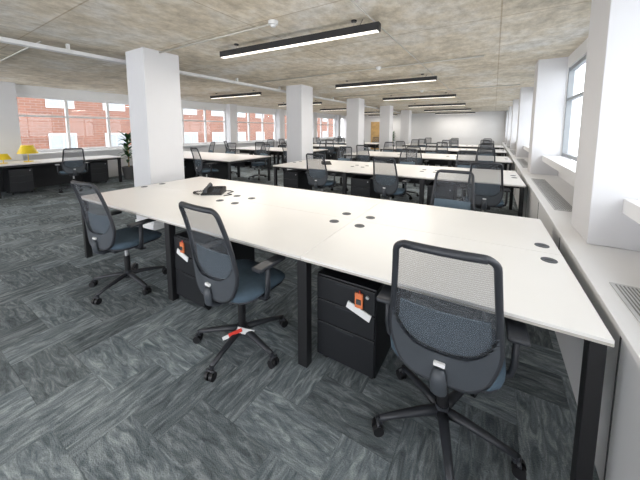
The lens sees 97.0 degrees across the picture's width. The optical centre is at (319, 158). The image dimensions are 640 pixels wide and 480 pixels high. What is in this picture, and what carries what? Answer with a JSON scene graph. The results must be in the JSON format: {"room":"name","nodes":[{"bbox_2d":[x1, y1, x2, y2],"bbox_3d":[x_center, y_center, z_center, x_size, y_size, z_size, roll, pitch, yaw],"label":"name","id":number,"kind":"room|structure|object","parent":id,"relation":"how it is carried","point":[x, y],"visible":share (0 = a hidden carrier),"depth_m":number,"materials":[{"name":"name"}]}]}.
{"room":"open-plan office","nodes":[
{"label":"open-plan office","id":0,"kind":"room"},
{"bbox_2d":[0,81,344,176],"bbox_3d":[-4.717,-1.082,12.227,0.430,2.680,26.000,4,7,31],"label":"wall","id":1,"kind":"structure","parent":0,"point":[10,136],"depth_m":8.89,"materials":[{"name":"white paint"}]},
{"bbox_2d":[16,94,131,154],"bbox_3d":[-6.971,-1.021,8.593,0.290,1.580,3.130,4,7,31],"label":"window","id":2,"kind":"structure","parent":1,"relation":"in","point":[110,147],"depth_m":8.25,"materials":[{"name":"white paint"}]},
{"bbox_2d":[181,106,228,146],"bbox_3d":[-5.103,-1.332,11.626,0.290,1.580,3.180,4,7,31],"label":"window","id":3,"kind":"structure","parent":1,"relation":"in","point":[205,143],"depth_m":12.06,"materials":[{"name":"white paint"}]},
{"bbox_2d":[237,110,278,143],"bbox_3d":[-3.248,-1.640,14.637,0.290,1.580,3.080,4,7,31],"label":"window","id":4,"kind":"structure","parent":1,"relation":"in","point":[248,122],"depth_m":14.84,"materials":[{"name":"white paint"}]},
{"bbox_2d":[317,117,334,138],"bbox_3d":[0.409,-2.249,20.574,0.290,1.580,3.080,4,7,31],"label":"window","id":5,"kind":"structure","parent":1,"relation":"in","point":[328,118],"depth_m":20.96,"materials":[{"name":"white paint"}]},
{"bbox_2d":[0,0,591,115],"bbox_3d":[0.161,-2.247,9.220,11.850,0.250,26.200,4,7,31],"label":"ceiling","id":6,"kind":"structure","parent":0,"point":[512,36],"depth_m":3.89,"materials":[{"name":"concrete"}]},
{"bbox_2d":[0,36,400,112],"bbox_3d":[-0.322,-2.028,8.951,0.110,0.130,24.800,4,7,31],"label":"pipe","id":7,"kind":"object","parent":6,"relation":"attached to","point":[6,40],"visible":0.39,"depth_m":4.19,"materials":[{"name":"white metal"}]},
{"bbox_2d":[210,90,261,98],"bbox_3d":[-2.644,-1.994,8.734,2.100,0.156,0.081,3,7,29],"label":"linear pendant light","id":8,"kind":"object","parent":6,"relation":"hanging from","point":[252,93],"visible":0.98,"depth_m":8.64,"materials":[{"name":"black metal"}]},
{"bbox_2d":[0,0,519,107],"bbox_3d":[0.828,-2.218,10.463,10.700,0.060,17.000,4,7,31],"label":"conduit","id":9,"kind":"object","parent":6,"relation":"hanging from","point":[273,23],"depth_m":4.49,"materials":[{"name":"grey metal"}]},
{"bbox_2d":[278,100,321,105],"bbox_3d":[-0.857,-2.291,11.635,2.100,0.156,0.081,3,7,29],"label":"linear pendant light","id":10,"kind":"object","parent":6,"relation":"hanging from","point":[314,103],"visible":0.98,"depth_m":11.26,"materials":[{"name":"black metal"}]},
{"bbox_2d":[220,19,380,58],"bbox_3d":[-0.390,-1.454,3.463,2.300,0.156,0.080,3,7,29],"label":"linear pendant light","id":11,"kind":"object","parent":6,"relation":"hanging from","point":[374,27],"visible":1,"depth_m":3.30,"materials":[{"name":"black metal"}]},
{"bbox_2d":[320,108,346,110],"bbox_3d":[0.930,-2.588,14.536,2.100,0.156,0.081,3,7,29],"label":"linear pendant light","id":12,"kind":"object","parent":6,"relation":"hanging from","point":[336,108],"visible":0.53,"depth_m":14.61,"materials":[{"name":"black metal"}]},
{"bbox_2d":[335,74,436,87],"bbox_3d":[1.397,-1.751,6.364,2.300,0.156,0.080,3,7,29],"label":"linear pendant light","id":13,"kind":"object","parent":6,"relation":"hanging from","point":[430,78],"visible":1,"depth_m":6.26,"materials":[{"name":"black metal"}]},
{"bbox_2d":[382,92,455,100],"bbox_3d":[3.184,-2.048,9.265,2.300,0.156,0.080,3,7,29],"label":"linear pendant light","id":14,"kind":"object","parent":6,"relation":"hanging from","point":[446,95],"visible":1,"depth_m":9.19,"materials":[{"name":"black metal"}]},
{"bbox_2d":[408,103,465,106],"bbox_3d":[4.971,-2.345,12.166,2.300,0.156,0.080,3,7,29],"label":"linear pendant light","id":15,"kind":"object","parent":6,"relation":"hanging from","point":[453,104],"visible":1,"depth_m":12.10,"materials":[{"name":"black metal"}]},
{"bbox_2d":[424,107,470,111],"bbox_3d":[6.758,-2.643,15.066,2.300,0.156,0.080,3,7,29],"label":"linear pendant light","id":16,"kind":"object","parent":6,"relation":"hanging from","point":[465,107],"visible":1,"depth_m":15.00,"materials":[{"name":"black metal"}]},
{"bbox_2d":[435,112,474,113],"bbox_3d":[8.545,-2.940,17.967,2.300,0.156,0.080,3,7,29],"label":"linear pendant light","id":17,"kind":"object","parent":6,"relation":"hanging from","point":[457,112],"visible":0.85,"depth_m":17.78,"materials":[{"name":"black metal"}]},
{"bbox_2d":[0,149,598,479],"bbox_3d":[0.161,0.619,9.514,11.850,0.150,26.200,4,7,31],"label":"floor","id":18,"kind":"structure","parent":0,"point":[116,388],"depth_m":1.66,"materials":[{"name":"carpet"}]},
{"bbox_2d":[2,167,34,194],"bbox_3d":[-7.285,0.515,6.839,0.582,0.599,0.400,4,7,31],"label":"drawer pedestal","id":19,"kind":"object","parent":18,"relation":"on","point":[15,179],"visible":1,"depth_m":6.69,"materials":[{"name":"black metal"}]},
{"bbox_2d":[0,155,121,198],"bbox_3d":[-7.487,0.487,6.430,1.000,0.740,5.000,4,7,31],"label":"desk","id":20,"kind":"object","parent":18,"relation":"on","point":[45,173],"visible":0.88,"depth_m":7.51,"materials":[{"name":"laminate"}]},
{"bbox_2d":[0,154,10,163],"bbox_3d":[-7.329,-0.007,6.542,0.280,0.220,0.280,4,7,31],"label":"table lamp","id":21,"kind":"object","parent":20,"relation":"on","point":[3,157],"visible":0.97,"depth_m":6.50,"materials":[{"name":"yellow fabric"}]},
{"bbox_2d":[17,145,37,161],"bbox_3d":[-7.147,-0.137,6.923,0.380,0.400,0.380,4,7,31],"label":"table lamp","id":22,"kind":"object","parent":20,"relation":"on","point":[23,149],"visible":1,"depth_m":6.82,"materials":[{"name":"yellow fabric"}]},
{"bbox_2d":[55,148,91,192],"bbox_3d":[-6.151,0.251,7.077,0.677,1.078,0.662,5,8,41],"label":"chair","id":23,"kind":"object","parent":18,"relation":"on","point":[73,168],"visible":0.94,"depth_m":6.89,"materials":[{"name":"grey fabric"}]},
{"bbox_2d":[83,161,107,183],"bbox_3d":[-6.475,0.381,8.154,0.582,0.599,0.400,4,7,31],"label":"drawer pedestal","id":24,"kind":"object","parent":18,"relation":"on","point":[97,170],"visible":0.9,"depth_m":7.99,"materials":[{"name":"black metal"}]},
{"bbox_2d":[70,180,166,304],"bbox_3d":[-1.864,0.698,2.711,0.662,1.078,0.677,3,6,25],"label":"chair","id":25,"kind":"object","parent":18,"relation":"on","point":[102,233],"visible":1,"depth_m":2.55,"materials":[{"name":"grey fabric"}]},
{"bbox_2d":[115,131,133,178],"bbox_3d":[-5.916,-0.151,8.788,0.700,1.530,0.773,-3,7,-27],"label":"potted plant","id":26,"kind":"object","parent":18,"relation":"on","point":[128,173],"visible":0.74,"depth_m":8.70,"materials":[{"name":"green plant"}]},
{"bbox_2d":[125,47,184,229],"bbox_3d":[-2.579,-0.290,4.494,0.524,2.680,0.564,4,7,31],"label":"concrete column","id":27,"kind":"structure","parent":18,"relation":"on","point":[153,77],"depth_m":4.27,"materials":[{"name":"paint"}]},
{"bbox_2d":[184,159,195,178],"bbox_3d":[-4.125,0.329,8.657,0.400,0.599,0.582,4,7,31],"label":"drawer pedestal","id":28,"kind":"object","parent":18,"relation":"on","point":[189,170],"visible":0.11,"depth_m":8.56,"materials":[{"name":"black metal"}]},
{"bbox_2d":[190,147,218,176],"bbox_3d":[-2.927,0.228,7.296,0.662,1.078,0.677,5,8,40],"label":"chair","id":29,"kind":"object","parent":18,"relation":"on","point":[198,164],"visible":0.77,"depth_m":7.11,"materials":[{"name":"grey fabric"}]},
{"bbox_2d":[208,142,214,152],"bbox_3d":[-4.166,-0.077,10.277,0.677,1.078,0.662,-5,8,-42],"label":"chair","id":30,"kind":"object","parent":18,"relation":"on","point":[210,150],"visible":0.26,"depth_m":10.43,"materials":[{"name":"grey plastic"}]},
{"bbox_2d":[174,231,254,309],"bbox_3d":[-0.966,0.947,2.629,0.400,0.599,0.594,4,7,31],"label":"drawer pedestal","id":31,"kind":"object","parent":18,"relation":"on","point":[186,284],"visible":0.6,"depth_m":2.43,"materials":[{"name":"black metal"}]},
{"bbox_2d":[202,162,227,179],"bbox_3d":[-2.932,0.404,7.930,0.400,0.599,0.582,4,7,31],"label":"drawer pedestal","id":32,"kind":"object","parent":18,"relation":"on","point":[222,167],"visible":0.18,"depth_m":7.81,"materials":[{"name":"black metal"}]},
{"bbox_2d":[183,151,270,180],"bbox_3d":[-3.638,0.243,8.809,4.096,0.740,1.600,3,7,30],"label":"desk","id":33,"kind":"object","parent":18,"relation":"on","point":[239,160],"visible":0.59,"depth_m":8.00,"materials":[{"name":"laminate"}]},
{"bbox_2d":[225,143,236,174],"bbox_3d":[-3.160,-0.001,9.536,0.662,1.078,0.677,2,6,21],"label":"chair","id":34,"kind":"object","parent":18,"relation":"on","point":[229,152],"visible":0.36,"depth_m":9.73,"materials":[{"name":"grey fabric"}]},
{"bbox_2d":[179,201,287,381],"bbox_3d":[-0.540,0.776,1.948,0.662,1.078,0.677,4,7,33],"label":"chair","id":35,"kind":"object","parent":18,"relation":"on","point":[221,278],"visible":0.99,"depth_m":1.78,"materials":[{"name":"grey fabric"}]},
{"bbox_2d":[248,144,269,180],"bbox_3d":[-1.904,0.076,8.779,0.662,1.078,0.677,5,7,38],"label":"chair","id":36,"kind":"object","parent":18,"relation":"on","point":[263,162],"visible":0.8,"depth_m":8.78,"materials":[{"name":"grey fabric"}]},
{"bbox_2d":[254,153,270,167],"bbox_3d":[-2.339,0.032,11.558,0.400,0.599,0.582,4,7,31],"label":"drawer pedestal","id":37,"kind":"object","parent":18,"relation":"on","point":[254,153],"visible":0.08,"depth_m":11.47,"materials":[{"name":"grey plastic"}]},
{"bbox_2d":[254,142,271,169],"bbox_3d":[-2.181,-0.139,10.879,0.662,1.078,0.677,1,6,9],"label":"chair","id":38,"kind":"object","parent":18,"relation":"on","point":[257,150],"visible":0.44,"depth_m":10.64,"materials":[{"name":"grey fabric"}]},
{"bbox_2d":[267,139,273,160],"bbox_3d":[-2.450,-0.379,13.223,0.662,1.078,0.677,2,6,20],"label":"chair","id":39,"kind":"object","parent":18,"relation":"on","point":[269,141],"visible":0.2,"depth_m":13.43,"materials":[{"name":"grey fabric"}]},
{"bbox_2d":[225,146,327,169],"bbox_3d":[-1.851,-0.054,11.710,4.096,0.740,1.600,3,7,30],"label":"desk","id":40,"kind":"object","parent":18,"relation":"on","point":[274,151],"visible":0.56,"depth_m":11.41,"materials":[{"name":"laminate"}]},
{"bbox_2d":[279,139,285,159],"bbox_3d":[-1.738,-0.501,14.411,0.662,1.078,0.677,4,7,37],"label":"chair","id":41,"kind":"object","parent":18,"relation":"on","point":[280,145],"visible":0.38,"depth_m":14.19,"materials":[{"name":"grey fabric"}]},
{"bbox_2d":[281,142,286,170],"bbox_3d":[-1.026,-0.066,10.172,0.677,1.078,0.662,-4,7,-34],"label":"chair","id":42,"kind":"object","parent":18,"relation":"on","point":[285,151],"visible":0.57,"depth_m":10.04,"materials":[{"name":"grey plastic"}]},
{"bbox_2d":[281,154,286,169],"bbox_3d":[-1.145,0.106,10.831,0.400,0.599,0.582,4,7,31],"label":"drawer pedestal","id":43,"kind":"object","parent":18,"relation":"on","point":[283,161],"visible":0.23,"depth_m":10.65,"materials":[{"name":"black metal"}]},
{"bbox_2d":[283,169,311,189],"bbox_3d":[-0.502,0.555,6.448,0.400,0.599,0.582,4,7,31],"label":"drawer pedestal","id":44,"kind":"object","parent":18,"relation":"on","point":[293,178],"visible":0.48,"depth_m":6.23,"materials":[{"name":"black metal"}]},
{"bbox_2d":[286,84,312,169],"bbox_3d":[-0.551,-0.627,7.785,0.524,2.680,0.564,4,7,31],"label":"concrete column","id":45,"kind":"structure","parent":18,"relation":"on","point":[299,98],"depth_m":7.54,"materials":[{"name":"paint"}]},
{"bbox_2d":[278,144,345,157],"bbox_3d":[-0.065,-0.351,14.611,4.096,0.740,1.600,3,7,30],"label":"desk","id":46,"kind":"object","parent":18,"relation":"on","point":[316,146],"visible":0.31,"depth_m":14.14,"materials":[{"name":"laminate"}]},
{"bbox_2d":[305,153,338,191],"bbox_3d":[0.049,0.405,5.569,0.662,1.078,0.677,3,7,26],"label":"chair","id":47,"kind":"object","parent":18,"relation":"on","point":[317,178],"visible":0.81,"depth_m":5.35,"materials":[{"name":"black fabric"}]},
{"bbox_2d":[317,140,326,157],"bbox_3d":[-0.059,-0.218,11.656,0.662,1.078,0.677,6,8,44],"label":"chair","id":48,"kind":"object","parent":18,"relation":"on","point":[323,153],"visible":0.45,"depth_m":11.76,"materials":[{"name":"grey plastic"}]},
{"bbox_2d":[325,140,337,159],"bbox_3d":[0.513,-0.362,13.054,0.662,1.078,0.677,2,6,17],"label":"chair","id":49,"kind":"object","parent":18,"relation":"on","point":[330,151],"visible":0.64,"depth_m":12.83,"materials":[{"name":"grey fabric"}]},
{"bbox_2d":[327,149,339,159],"bbox_3d":[0.642,-0.191,13.731,0.400,0.599,0.582,4,7,31],"label":"drawer pedestal","id":50,"kind":"object","parent":18,"relation":"on","point":[333,156],"visible":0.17,"depth_m":13.52,"materials":[{"name":"black metal"}]},
{"bbox_2d":[329,146,351,190],"bbox_3d":[0.527,0.231,7.274,0.662,1.078,0.677,3,6,25],"label":"chair","id":51,"kind":"object","parent":18,"relation":"on","point":[345,158],"visible":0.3,"depth_m":7.43,"materials":[{"name":"black fabric"}]},
{"bbox_2d":[338,138,345,155],"bbox_3d":[1.273,-0.725,16.603,0.662,1.078,0.677,1,6,7],"label":"chair","id":52,"kind":"object","parent":18,"relation":"on","point":[339,143],"visible":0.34,"depth_m":16.35,"materials":[{"name":"black fabric"}]},
{"bbox_2d":[313,141,378,151],"bbox_3d":[1.722,-0.648,17.512,4.096,0.740,1.600,3,7,30],"label":"desk","id":53,"kind":"object","parent":18,"relation":"on","point":[369,144],"visible":0.21,"depth_m":16.61,"materials":[{"name":"laminate"}]},
{"bbox_2d":[81,176,614,479],"bbox_3d":[-0.456,0.845,2.914,4.516,0.744,1.650,3,7,30],"label":"desk","id":54,"kind":"object","parent":18,"relation":"on","point":[353,235],"visible":0.98,"depth_m":1.98,"materials":[{"name":"laminate"}]},
{"bbox_2d":[193,183,233,195],"bbox_3d":[-1.298,0.362,3.437,0.496,0.118,0.297,0,6,-3],"label":"desk phone","id":55,"kind":"object","parent":54,"relation":"on","point":[209,189],"visible":1,"depth_m":3.42,"materials":[{"name":"grey plastic"}]},
{"bbox_2d":[346,98,364,157],"bbox_3d":[1.356,-0.944,10.881,0.524,2.680,0.564,4,7,31],"label":"concrete column","id":56,"kind":"structure","parent":18,"relation":"on","point":[354,121],"depth_m":10.63,"materials":[{"name":"paint"}]},
{"bbox_2d":[317,267,402,379],"bbox_3d":[0.292,1.014,1.968,0.400,0.599,0.594,4,7,31],"label":"drawer pedestal","id":57,"kind":"object","parent":18,"relation":"on","point":[351,326],"visible":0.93,"depth_m":1.72,"materials":[{"name":"black metal"}]},
{"bbox_2d":[355,145,374,161],"bbox_3d":[1.414,0.094,8.603,0.662,1.078,0.677,4,7,34],"label":"chair","id":58,"kind":"object","parent":18,"relation":"on","point":[360,158],"visible":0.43,"depth_m":8.38,"materials":[{"name":"black fabric"}]},
{"bbox_2d":[351,175,379,198],"bbox_3d":[0.905,0.643,5.591,0.400,0.599,0.582,4,7,31],"label":"drawer pedestal","id":59,"kind":"object","parent":18,"relation":"on","point":[361,185],"visible":0.52,"depth_m":5.35,"materials":[{"name":"black metal"}]},
{"bbox_2d":[379,105,392,151],"bbox_3d":[3.263,-1.261,13.977,0.524,2.680,0.564,4,7,31],"label":"concrete column","id":60,"kind":"structure","parent":18,"relation":"on","point":[386,112],"depth_m":13.72,"materials":[{"name":"paint"}]},
{"bbox_2d":[383,142,393,162],"bbox_3d":[2.363,-0.071,10.220,0.662,1.078,0.677,4,7,37],"label":"chair","id":61,"kind":"object","parent":18,"relation":"on","point":[385,143],"visible":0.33,"depth_m":10.36,"materials":[{"name":"grey fabric"}]},
{"bbox_2d":[370,156,409,199],"bbox_3d":[1.215,0.478,4.855,0.662,1.078,0.677,4,7,35],"label":"chair","id":62,"kind":"object","parent":18,"relation":"on","point":[386,185],"visible":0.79,"depth_m":4.65,"materials":[{"name":"black fabric"}]},
{"bbox_2d":[273,159,525,216],"bbox_3d":[1.331,0.548,5.815,4.516,0.744,1.650,3,7,30],"label":"desk","id":63,"kind":"object","parent":18,"relation":"on","point":[422,175],"visible":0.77,"depth_m":5.36,"materials":[{"name":"laminate"}]},
{"bbox_2d":[394,141,409,152],"bbox_3d":[3.352,-0.195,11.427,0.662,1.078,0.677,4,7,36],"label":"chair","id":64,"kind":"object","parent":18,"relation":"on","point":[399,149],"visible":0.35,"depth_m":11.19,"materials":[{"name":"black fabric"}]},
{"bbox_2d":[391,148,418,199],"bbox_3d":[1.894,0.316,6.444,0.662,1.078,0.677,4,7,36],"label":"chair","id":65,"kind":"object","parent":18,"relation":"on","point":[405,149],"visible":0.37,"depth_m":6.55,"materials":[{"name":"grey fabric"}]},
{"bbox_2d":[400,110,411,146],"bbox_3d":[5.170,-1.578,17.073,0.524,2.680,0.564,4,7,31],"label":"concrete column","id":66,"kind":"structure","parent":18,"relation":"on","point":[406,115],"depth_m":16.82,"materials":[{"name":"paint"}]},
{"bbox_2d":[410,139,419,145],"bbox_3d":[4.263,-0.361,13.047,0.662,1.078,0.677,5,8,39],"label":"chair","id":67,"kind":"object","parent":18,"relation":"on","point":[412,140],"visible":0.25,"depth_m":13.23,"materials":[{"name":"grey plastic"}]},
{"bbox_2d":[403,146,428,186],"bbox_3d":[2.669,0.173,7.831,0.662,1.078,0.677,4,7,34],"label":"chair","id":68,"kind":"object","parent":18,"relation":"on","point":[419,158],"visible":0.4,"depth_m":7.57,"materials":[{"name":"grey fabric"}]},
{"bbox_2d":[417,139,428,146],"bbox_3d":[5.200,-0.496,14.362,0.662,1.078,0.677,2,6,22],"label":"chair","id":69,"kind":"object","parent":18,"relation":"on","point":[420,145],"visible":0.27,"depth_m":14.12,"materials":[{"name":"grey plastic"}]},
{"bbox_2d":[344,151,512,188],"bbox_3d":[3.118,0.251,8.716,4.516,0.744,1.650,3,7,30],"label":"desk","id":70,"kind":"object","parent":18,"relation":"on","point":[441,159],"visible":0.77,"depth_m":8.27,"materials":[{"name":"laminate"}]},
{"bbox_2d":[425,143,437,165],"bbox_3d":[3.596,0.013,9.393,0.662,1.078,0.677,5,7,38],"label":"chair","id":71,"kind":"object","parent":18,"relation":"on","point":[431,152],"visible":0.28,"depth_m":9.54,"materials":[{"name":"black fabric"}]},
{"bbox_2d":[427,181,457,204],"bbox_3d":[2.099,0.718,4.863,0.400,0.599,0.582,4,7,31],"label":"drawer pedestal","id":72,"kind":"object","parent":18,"relation":"on","point":[430,185],"visible":0.27,"depth_m":4.67,"materials":[{"name":"black metal"}]},
{"bbox_2d":[435,142,450,166],"bbox_3d":[4.632,-0.125,10.746,0.662,1.078,0.677,2,6,23],"label":"chair","id":73,"kind":"object","parent":18,"relation":"on","point":[441,151],"visible":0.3,"depth_m":10.50,"materials":[{"name":"grey fabric"}]},
{"bbox_2d":[380,146,506,169],"bbox_3d":[4.904,-0.046,11.617,4.516,0.744,1.650,3,7,30],"label":"desk","id":74,"kind":"object","parent":18,"relation":"on","point":[498,152],"visible":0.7,"depth_m":11.24,"materials":[{"name":"laminate"}]},
{"bbox_2d":[441,140,452,165],"bbox_3d":[5.454,-0.278,12.241,0.662,1.078,0.677,2,6,21],"label":"chair","id":75,"kind":"object","parent":18,"relation":"on","point":[442,140],"visible":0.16,"depth_m":12.42,"materials":[{"name":"black fabric"}]},
{"bbox_2d":[371,240,530,479],"bbox_3d":[0.624,0.836,1.362,0.662,1.078,0.677,3,7,29],"label":"chair","id":76,"kind":"object","parent":18,"relation":"on","point":[463,355],"visible":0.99,"depth_m":1.16,"materials":[{"name":"black fabric"}]},
{"bbox_2d":[430,169,474,210],"bbox_3d":[1.268,0.683,2.858,0.662,1.078,0.677,4,7,33],"label":"chair","id":77,"kind":"object","parent":18,"relation":"on","point":[443,202],"visible":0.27,"depth_m":3.02,"materials":[{"name":"grey fabric"}]},
{"bbox_2d":[403,143,503,154],"bbox_3d":[6.691,-0.344,14.517,4.516,0.744,1.650,3,7,30],"label":"desk","id":78,"kind":"object","parent":18,"relation":"on","point":[409,144],"visible":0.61,"depth_m":14.04,"materials":[{"name":"laminate"}]},
{"bbox_2d":[449,139,461,147],"bbox_3d":[6.455,-0.416,13.581,0.662,1.078,0.677,4,7,33],"label":"chair","id":79,"kind":"object","parent":18,"relation":"on","point":[454,140],"visible":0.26,"depth_m":13.32,"materials":[{"name":"grey fabric"}]},
{"bbox_2d":[455,150,477,207],"bbox_3d":[2.958,0.382,5.793,0.662,1.078,0.677,3,7,29],"label":"chair","id":80,"kind":"object","parent":18,"relation":"on","point":[460,165],"visible":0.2,"depth_m":5.97,"materials":[{"name":"grey fabric"}]},
{"bbox_2d":[470,148,497,169],"bbox_3d":[4.118,0.251,7.080,0.662,1.078,0.677,3,6,25],"label":"chair","id":81,"kind":"object","parent":18,"relation":"on","point":[482,149],"visible":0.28,"depth_m":6.82,"materials":[{"name":"grey fabric"}]},
{"bbox_2d":[460,162,510,211],"bbox_3d":[2.411,0.553,4.129,0.662,1.078,0.677,3,7,28],"label":"chair","id":82,"kind":"object","parent":18,"relation":"on","point":[488,195],"visible":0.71,"depth_m":3.90,"materials":[{"name":"black fabric"}]},
{"bbox_2d":[478,144,492,155],"bbox_3d":[5.036,0.091,8.637,0.662,1.078,0.677,3,6,24],"label":"chair","id":83,"kind":"object","parent":18,"relation":"on","point":[491,145],"visible":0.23,"depth_m":8.82,"materials":[{"name":"black fabric"}]},
{"bbox_2d":[478,143,496,155],"bbox_3d":[5.838,-0.038,9.895,0.662,1.078,0.677,3,7,29],"label":"chair","id":84,"kind":"object","parent":18,"relation":"on","point":[481,143],"visible":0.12,"depth_m":9.61,"materials":[{"name":"black fabric"}]},
{"bbox_2d":[502,142,639,479],"bbox_3d":[4.776,0.468,6.532,0.493,0.758,25.990,4,7,31],"label":"radiator casing","id":85,"kind":"object","parent":18,"relation":"on","point":[609,277],"visible":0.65,"depth_m":1.37,"materials":[{"name":"white paint"}]},
{"bbox_2d":[342,111,505,149],"bbox_3d":[6.953,-1.919,20.396,11.850,2.680,0.200,4,7,31],"label":"wall","id":86,"kind":"structure","parent":0,"point":[470,129],"depth_m":19.07,"materials":[{"name":"white paint"}]},
{"bbox_2d":[370,121,379,149],"bbox_3d":[4.364,-1.820,21.787,1.100,2.200,0.160,4,7,31],"label":"door","id":87,"kind":"structure","parent":86,"relation":"in","point":[374,125],"depth_m":21.84,"materials":[{"name":"brown wood"}]},
{"bbox_2d":[558,38,587,186],"bbox_3d":[5.054,-0.471,6.270,0.150,2.680,26.000,4,7,31],"label":"wall","id":88,"kind":"structure","parent":0,"point":[580,52],"depth_m":4.53,"materials":[{"name":"white paint"}]},
{"bbox_2d":[504,110,508,142],"bbox_3d":[11.482,-1.966,17.172,0.380,1.929,0.470,4,7,31],"label":"pilaster","id":89,"kind":"object","parent":88,"relation":"attached to","point":[507,111],"visible":0.26,"depth_m":17.06,"materials":[{"name":"paint"}]},
{"bbox_2d":[506,106,512,144],"bbox_3d":[9.653,-1.662,14.203,0.380,1.929,0.470,4,7,31],"label":"pilaster","id":90,"kind":"object","parent":88,"relation":"attached to","point":[510,107],"visible":0.28,"depth_m":14.08,"materials":[{"name":"paint"}]},
{"bbox_2d":[510,99,518,149],"bbox_3d":[7.746,-1.345,11.107,0.380,1.929,0.470,4,7,31],"label":"pilaster","id":91,"kind":"object","parent":88,"relation":"attached to","point":[514,122],"visible":0.48,"depth_m":10.96,"materials":[{"name":"paint"}]},
{"bbox_2d":[515,87,533,156],"bbox_3d":[5.839,-1.027,8.011,0.380,1.929,0.470,4,7,31],"label":"pilaster","id":92,"kind":"object","parent":88,"relation":"attached to","point":[526,93],"visible":0.56,"depth_m":7.84,"materials":[{"name":"paint"}]},
{"bbox_2d":[527,57,567,175],"bbox_3d":[3.942,-0.712,4.932,0.380,1.929,0.470,4,7,31],"label":"pilaster","id":93,"kind":"object","parent":88,"relation":"attached to","point":[550,76],"visible":1,"depth_m":4.74,"materials":[{"name":"paint"}]},
{"bbox_2d":[542,54,586,181],"bbox_3d":[3.112,-0.577,3.353,0.320,1.515,3.100,4,7,31],"label":"window","id":94,"kind":"structure","parent":88,"relation":"in","point":[567,167],"depth_m":4.37,"materials":[{"name":"white paint"}]},
{"bbox_2d":[571,0,639,251],"bbox_3d":[2.077,-0.402,1.904,0.380,1.929,0.470,4,7,31],"label":"pilaster","id":95,"kind":"object","parent":88,"relation":"attached to","point":[607,174],"visible":1,"depth_m":1.80,"materials":[{"name":"paint"}]},
{"bbox_2d":[622,199,639,223],"bbox_3d":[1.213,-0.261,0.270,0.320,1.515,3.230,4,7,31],"label":"windowsill","id":96,"kind":"structure","parent":88,"relation":"in","point":[631,207],"depth_m":1.69,"materials":[{"name":"white paint"}]},
{"label":"outside","id":97,"kind":"structure","parent":0,"visible":0},
{"bbox_3d":[11.291,8.472,11.597,51.900,0.200,90.000,4,7,31],"label":"ground","id":98,"kind":"structure","parent":97,"visible":0},
{"bbox_2d":[17,97,332,149],"bbox_3d":[-12.266,0.306,24.093,2.070,13.500,52.000,4,7,31],"label":"brick building","id":99,"kind":"structure","parent":98,"relation":"on","point":[40,132],"depth_m":18.36,"materials":[{"name":"brick"}]}
]}

